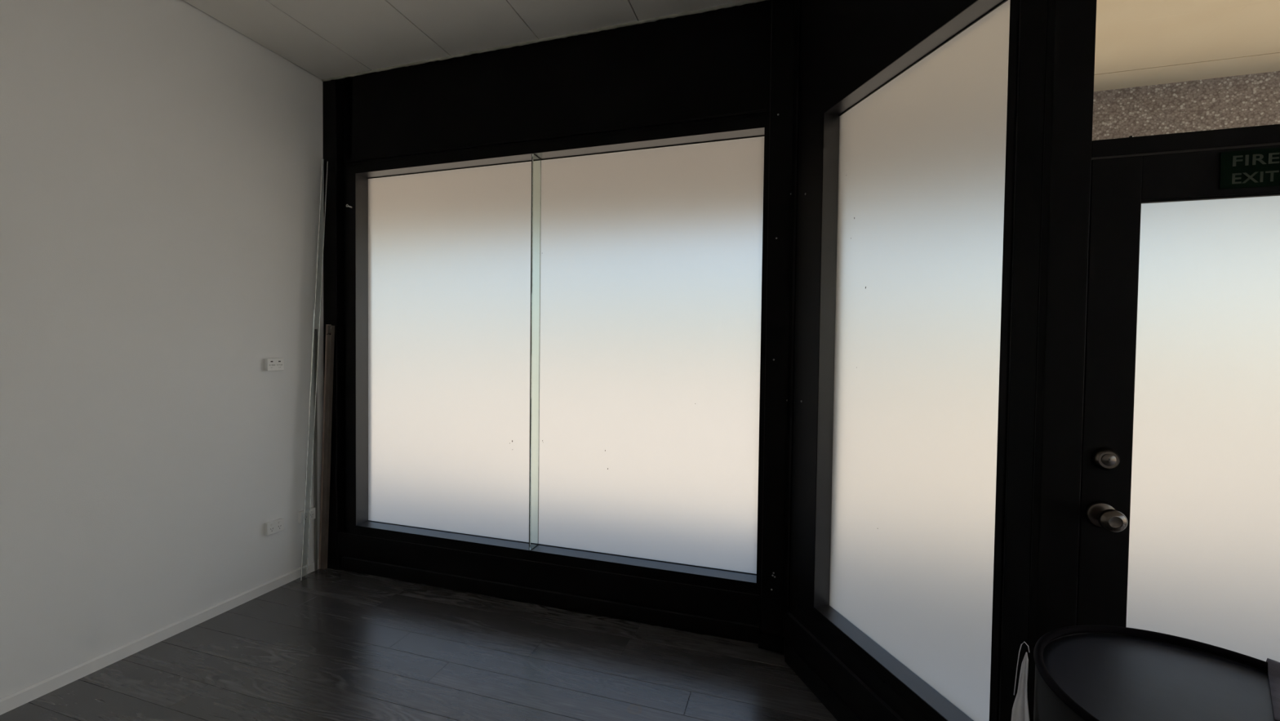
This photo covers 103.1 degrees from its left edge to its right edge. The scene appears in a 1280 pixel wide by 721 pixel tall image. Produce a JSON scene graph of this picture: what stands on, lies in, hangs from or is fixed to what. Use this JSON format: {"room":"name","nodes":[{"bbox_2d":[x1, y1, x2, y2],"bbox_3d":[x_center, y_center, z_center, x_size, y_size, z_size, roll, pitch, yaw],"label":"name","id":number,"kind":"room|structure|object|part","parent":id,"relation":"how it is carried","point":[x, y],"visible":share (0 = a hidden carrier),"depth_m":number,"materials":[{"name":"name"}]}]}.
{"room":"shop","nodes":[
{"label":"shop","id":0,"kind":"room"},
{"bbox_2d":[0,0,324,697],"bbox_3d":[-3.324,-0.171,-0.300,0.120,3.456,8.127,1,1,17],"label":"wall","id":1,"kind":"structure","parent":0,"point":[161,164],"depth_m":2.46,"materials":[{"name":"paint"}]},
{"bbox_2d":[0,559,319,715],"bbox_3d":[-3.288,1.438,-0.310,0.014,0.060,7.827,1,1,17],"label":"baseboard","id":2,"kind":"structure","parent":1,"relation":"attached to","point":[9,702],"depth_m":2.45,"materials":[{"name":"white paint"}]},
{"bbox_2d":[264,517,284,535],"bbox_3d":[-2.229,1.012,3.096,0.032,0.074,0.104,1,1,17],"label":"power outlet","id":3,"kind":"object","parent":1,"relation":"attached to","point":[277,525],"visible":1,"depth_m":3.09,"materials":[{"name":"white plastic"}]},
{"bbox_2d":[264,358,284,370],"bbox_3d":[-2.217,0.024,3.079,0.029,0.074,0.102,1,1,17],"label":"data plate","id":4,"kind":"object","parent":1,"relation":"attached to","point":[270,364],"visible":1,"depth_m":3.06,"materials":[{"name":"white plastic"}]},
{"bbox_2d":[297,506,315,523],"bbox_3d":[-2.166,1.005,3.303,0.032,0.074,0.104,1,1,17],"label":"power outlet","id":5,"kind":"object","parent":1,"relation":"attached to","point":[300,513],"visible":0.7,"depth_m":3.27,"materials":[{"name":"white plastic"}]},
{"bbox_2d":[0,568,837,720],"bbox_3d":[0.651,1.589,-1.474,8.434,0.090,8.100,1,1,17],"label":"floor","id":6,"kind":"structure","parent":0,"point":[330,644],"depth_m":2.35,"materials":[{"name":"grey wood"}]},
{"bbox_2d":[300,158,328,580],"bbox_3d":[-2.100,0.044,3.277,0.025,2.700,0.189,1,2,26],"label":"glass strip","id":7,"kind":"object","parent":6,"relation":"on","point":[324,162],"visible":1,"depth_m":3.27,"materials":[{"name":"white"}]},
{"bbox_2d":[314,392,317,570],"bbox_3d":[-2.142,0.592,3.355,0.014,1.598,0.022,1,1,17],"label":"metal strip","id":8,"kind":"object","parent":6,"relation":"on","point":[316,409],"visible":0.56,"depth_m":3.36,"materials":[{"name":"grey metal"}]},
{"bbox_2d":[318,324,334,568],"bbox_3d":[-2.085,0.576,3.382,0.093,1.630,0.049,1,1,17],"label":"batten","id":9,"kind":"object","parent":6,"relation":"on","point":[330,330],"visible":1,"depth_m":3.37,"materials":[{"name":"brown wood"}]},
{"bbox_2d":[1033,624,1278,720],"bbox_3d":[1.001,1.041,0.876,0.534,0.900,0.534,1,1,17],"label":"round table","id":10,"kind":"object","parent":6,"relation":"on","point":[1083,672],"visible":1,"depth_m":0.97,"materials":[{"name":"black paint"}]},
{"bbox_2d":[1011,641,1030,720],"bbox_3d":[0.750,0.826,0.968,0.026,0.512,0.170,1,1,17],"label":"hanging cloth","id":11,"kind":"object","parent":10,"relation":"hanging from","point":[1020,712],"visible":1,"depth_m":1.03,"materials":[{"name":"white fabric"}]},
{"bbox_2d":[1266,657,1279,720],"bbox_3d":[1.216,0.690,0.865,0.232,0.204,0.216,-1,2,-41],"label":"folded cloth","id":12,"kind":"object","parent":10,"relation":"on","point":[1273,666],"visible":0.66,"depth_m":0.95,"materials":[{"name":"grey fabric"}]},
{"bbox_2d":[182,0,767,83],"bbox_3d":[0.693,-1.756,-1.552,8.434,0.131,8.107,1,1,17],"label":"ceiling","id":13,"kind":"structure","parent":0,"point":[339,40],"depth_m":2.75,"materials":[{"name":"white paint"}]},
{"bbox_3d":[-2.296,-1.830,2.022,0.408,0.012,2.688,1,1,17],"label":"panel","id":14,"kind":"part","parent":13,"relation":"part of","materials":[{"name":"paint"}]},
{"bbox_3d":[-1.815,-1.820,1.875,0.586,0.012,2.688,1,1,17],"label":"panel","id":15,"kind":"part","parent":13,"relation":"part of","materials":[{"name":"paint"}]},
{"bbox_3d":[-1.249,-1.809,1.702,0.586,0.012,2.688,1,1,17],"label":"panel","id":16,"kind":"part","parent":13,"relation":"part of","materials":[{"name":"paint"}]},
{"bbox_3d":[-0.682,-1.798,1.529,0.586,0.012,2.688,1,1,17],"label":"panel","id":17,"kind":"part","parent":13,"relation":"part of","materials":[{"name":"paint"}]},
{"bbox_3d":[-0.116,-1.787,1.356,0.586,0.012,2.688,1,1,17],"label":"panel","id":18,"kind":"part","parent":13,"relation":"part of","materials":[{"name":"paint"}]},
{"bbox_2d":[337,0,772,627],"bbox_3d":[-0.664,-0.199,3.023,3.023,3.276,0.196,1,1,17],"label":"wall","id":19,"kind":"structure","parent":0,"point":[717,62],"depth_m":2.87,"materials":[{"name":"black paint"}]},
{"bbox_2d":[322,80,344,569],"bbox_3d":[-2.045,-0.229,3.416,0.147,3.244,0.110,1,1,17],"label":"trim","id":20,"kind":"structure","parent":19,"relation":"attached to","point":[333,90],"depth_m":3.39,"materials":[{"name":"black paint"}]},
{"bbox_3d":[-2.004,-0.222,3.482,0.192,3.266,0.100,1,1,17],"label":"wall panel","id":21,"kind":"part","parent":19,"relation":"part of","materials":[{"name":"black paint"}]},
{"bbox_3d":[-1.895,-0.219,3.425,0.049,3.266,0.146,1,1,17],"label":"wall panel","id":22,"kind":"part","parent":19,"relation":"part of","materials":[{"name":"black paint"}]},
{"bbox_3d":[-0.644,1.307,3.068,2.854,0.263,0.156,1,1,17],"label":"kick panel","id":23,"kind":"part","parent":19,"relation":"part of","materials":[{"name":"black paint"}]},
{"bbox_2d":[342,557,760,643],"bbox_3d":[-0.676,1.378,2.991,2.730,0.085,0.016,1,1,17],"label":"baseboard","id":24,"kind":"structure","parent":19,"relation":"attached to","point":[688,623],"depth_m":2.91,"materials":[{"name":"black paint"}]},
{"bbox_2d":[346,115,769,595],"bbox_3d":[-0.635,-0.036,3.029,2.696,2.425,0.133,1,1,17],"label":"window","id":25,"kind":"structure","parent":19,"relation":"in","point":[555,351],"depth_m":2.99,"materials":[{"name":"white glass"}]},
{"bbox_3d":[-1.228,-0.053,3.252,1.295,2.333,0.006,1,1,17],"label":"frosted pane","id":26,"kind":"part","parent":25,"relation":"part of","materials":[{"name":"white glass"}]},
{"bbox_3d":[-0.626,1.146,3.052,2.648,0.060,0.130,1,1,17],"label":"sill","id":27,"kind":"part","parent":25,"relation":"part of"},
{"bbox_3d":[0.024,-0.029,2.869,1.313,2.333,0.006,1,1,17],"label":"frosted pane","id":28,"kind":"part","parent":25,"relation":"part of","materials":[{"name":"white glass"}]},
{"bbox_2d":[346,108,769,163],"bbox_3d":[-0.636,-1.276,2.936,2.690,0.013,0.014,1,1,17],"label":"trim","id":29,"kind":"structure","parent":19,"relation":"attached to","point":[762,111],"depth_m":2.85,"materials":[{"name":"black paint"}]},
{"bbox_2d":[782,0,1048,720],"bbox_3d":[0.931,-0.164,1.949,0.152,3.256,1.262,0,1,-15],"label":"wall","id":30,"kind":"structure","parent":0,"point":[842,41],"depth_m":1.43,"materials":[{"name":"black paint"}]},
{"bbox_2d":[758,0,805,654],"bbox_3d":[0.723,-0.175,2.507,0.247,3.246,0.140,2,2,44],"label":"trim","id":31,"kind":"structure","parent":30,"relation":"attached to","point":[771,637],"depth_m":2.51,"materials":[{"name":"black paint"}]},
{"bbox_3d":[0.813,0.166,2.433,0.130,2.570,0.285,0,1,-15],"label":"wall panel","id":32,"kind":"part","parent":30,"relation":"part of","materials":[{"name":"black paint"}]},
{"bbox_2d":[784,641,863,720],"bbox_3d":[0.849,1.417,1.909,0.018,0.095,1.122,0,1,-15],"label":"baseboard","id":33,"kind":"structure","parent":30,"relation":"attached to","point":[841,710],"depth_m":2.18,"materials":[{"name":"black paint"}]},
{"bbox_3d":[0.916,1.350,1.978,0.150,0.228,1.079,0,1,-15],"label":"kick panel","id":34,"kind":"part","parent":30,"relation":"part of","materials":[{"name":"black paint"}]},
{"bbox_2d":[800,0,1021,720],"bbox_3d":[0.946,0.031,1.890,0.112,2.270,0.984,0,1,-15],"label":"window","id":35,"kind":"structure","parent":30,"relation":"in","point":[908,162],"depth_m":1.83,"materials":[{"name":"white glass"}]},
{"bbox_3d":[0.944,1.143,1.879,0.108,0.047,0.904,0,1,-15],"label":"sill","id":36,"kind":"part","parent":35,"relation":"part of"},
{"bbox_3d":[1.089,0.195,1.386,0.130,2.570,0.073,0,1,-15],"label":"wall panel","id":37,"kind":"part","parent":30,"relation":"part of","materials":[{"name":"black paint"}]},
{"bbox_2d":[1027,0,1096,720],"bbox_3d":[1.105,-0.137,1.335,0.117,3.276,0.085,1,1,17],"label":"trim","id":38,"kind":"structure","parent":30,"relation":"attached to","point":[1071,24],"depth_m":1.30,"materials":[{"name":"black paint"}]},
{"bbox_2d":[1075,144,1279,662],"bbox_3d":[1.501,0.492,1.176,0.792,1.980,0.108,1,1,17],"label":"door","id":39,"kind":"structure","parent":30,"relation":"in","point":[1180,516],"depth_m":1.25,"materials":[{"name":"black paint"}]},
{"bbox_3d":[1.156,0.390,1.251,0.055,0.055,0.054,1,1,17],"label":"knob","id":40,"kind":"part","parent":39,"relation":"part of","materials":[{"name":"grey metal"}]},
{"bbox_3d":[1.511,0.439,1.202,0.596,1.680,0.006,1,1,17],"label":"frosted pane","id":41,"kind":"part","parent":39,"relation":"part of","materials":[{"name":"white glass"}]},
{"bbox_3d":[1.522,-0.444,1.184,0.588,0.108,0.044,1,1,17],"label":"rail","id":42,"kind":"part","parent":39,"relation":"part of","materials":[{"name":"black paint"}]},
{"bbox_2d":[1218,147,1279,189],"bbox_3d":[1.435,-0.448,1.186,0.125,0.087,0.003,1,1,17],"label":"exit sign","id":43,"kind":"object","parent":39,"relation":"attached to","point":[1253,168],"visible":1,"depth_m":1.19,"materials":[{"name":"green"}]},
{"bbox_2d":[1091,124,1279,159],"bbox_3d":[1.530,-0.538,1.205,0.798,0.070,0.100,1,1,17],"label":"trim","id":44,"kind":"structure","parent":30,"relation":"attached to","point":[1267,135],"depth_m":1.22,"materials":[{"name":"black paint"}]},
{"bbox_3d":[3.690,-0.087,0.568,3.680,3.276,0.130,1,1,17],"label":"wall door","id":45,"kind":"structure","parent":0,"visible":0},
{"bbox_2d":[1092,0,1279,140],"bbox_3d":[1.548,-1.054,1.228,0.806,1.025,0.004,1,1,17],"label":"window","id":46,"kind":"structure","parent":45,"relation":"attached to","point":[1162,67],"depth_m":1.28,"materials":[{"name":"clear glass"}]}
]}

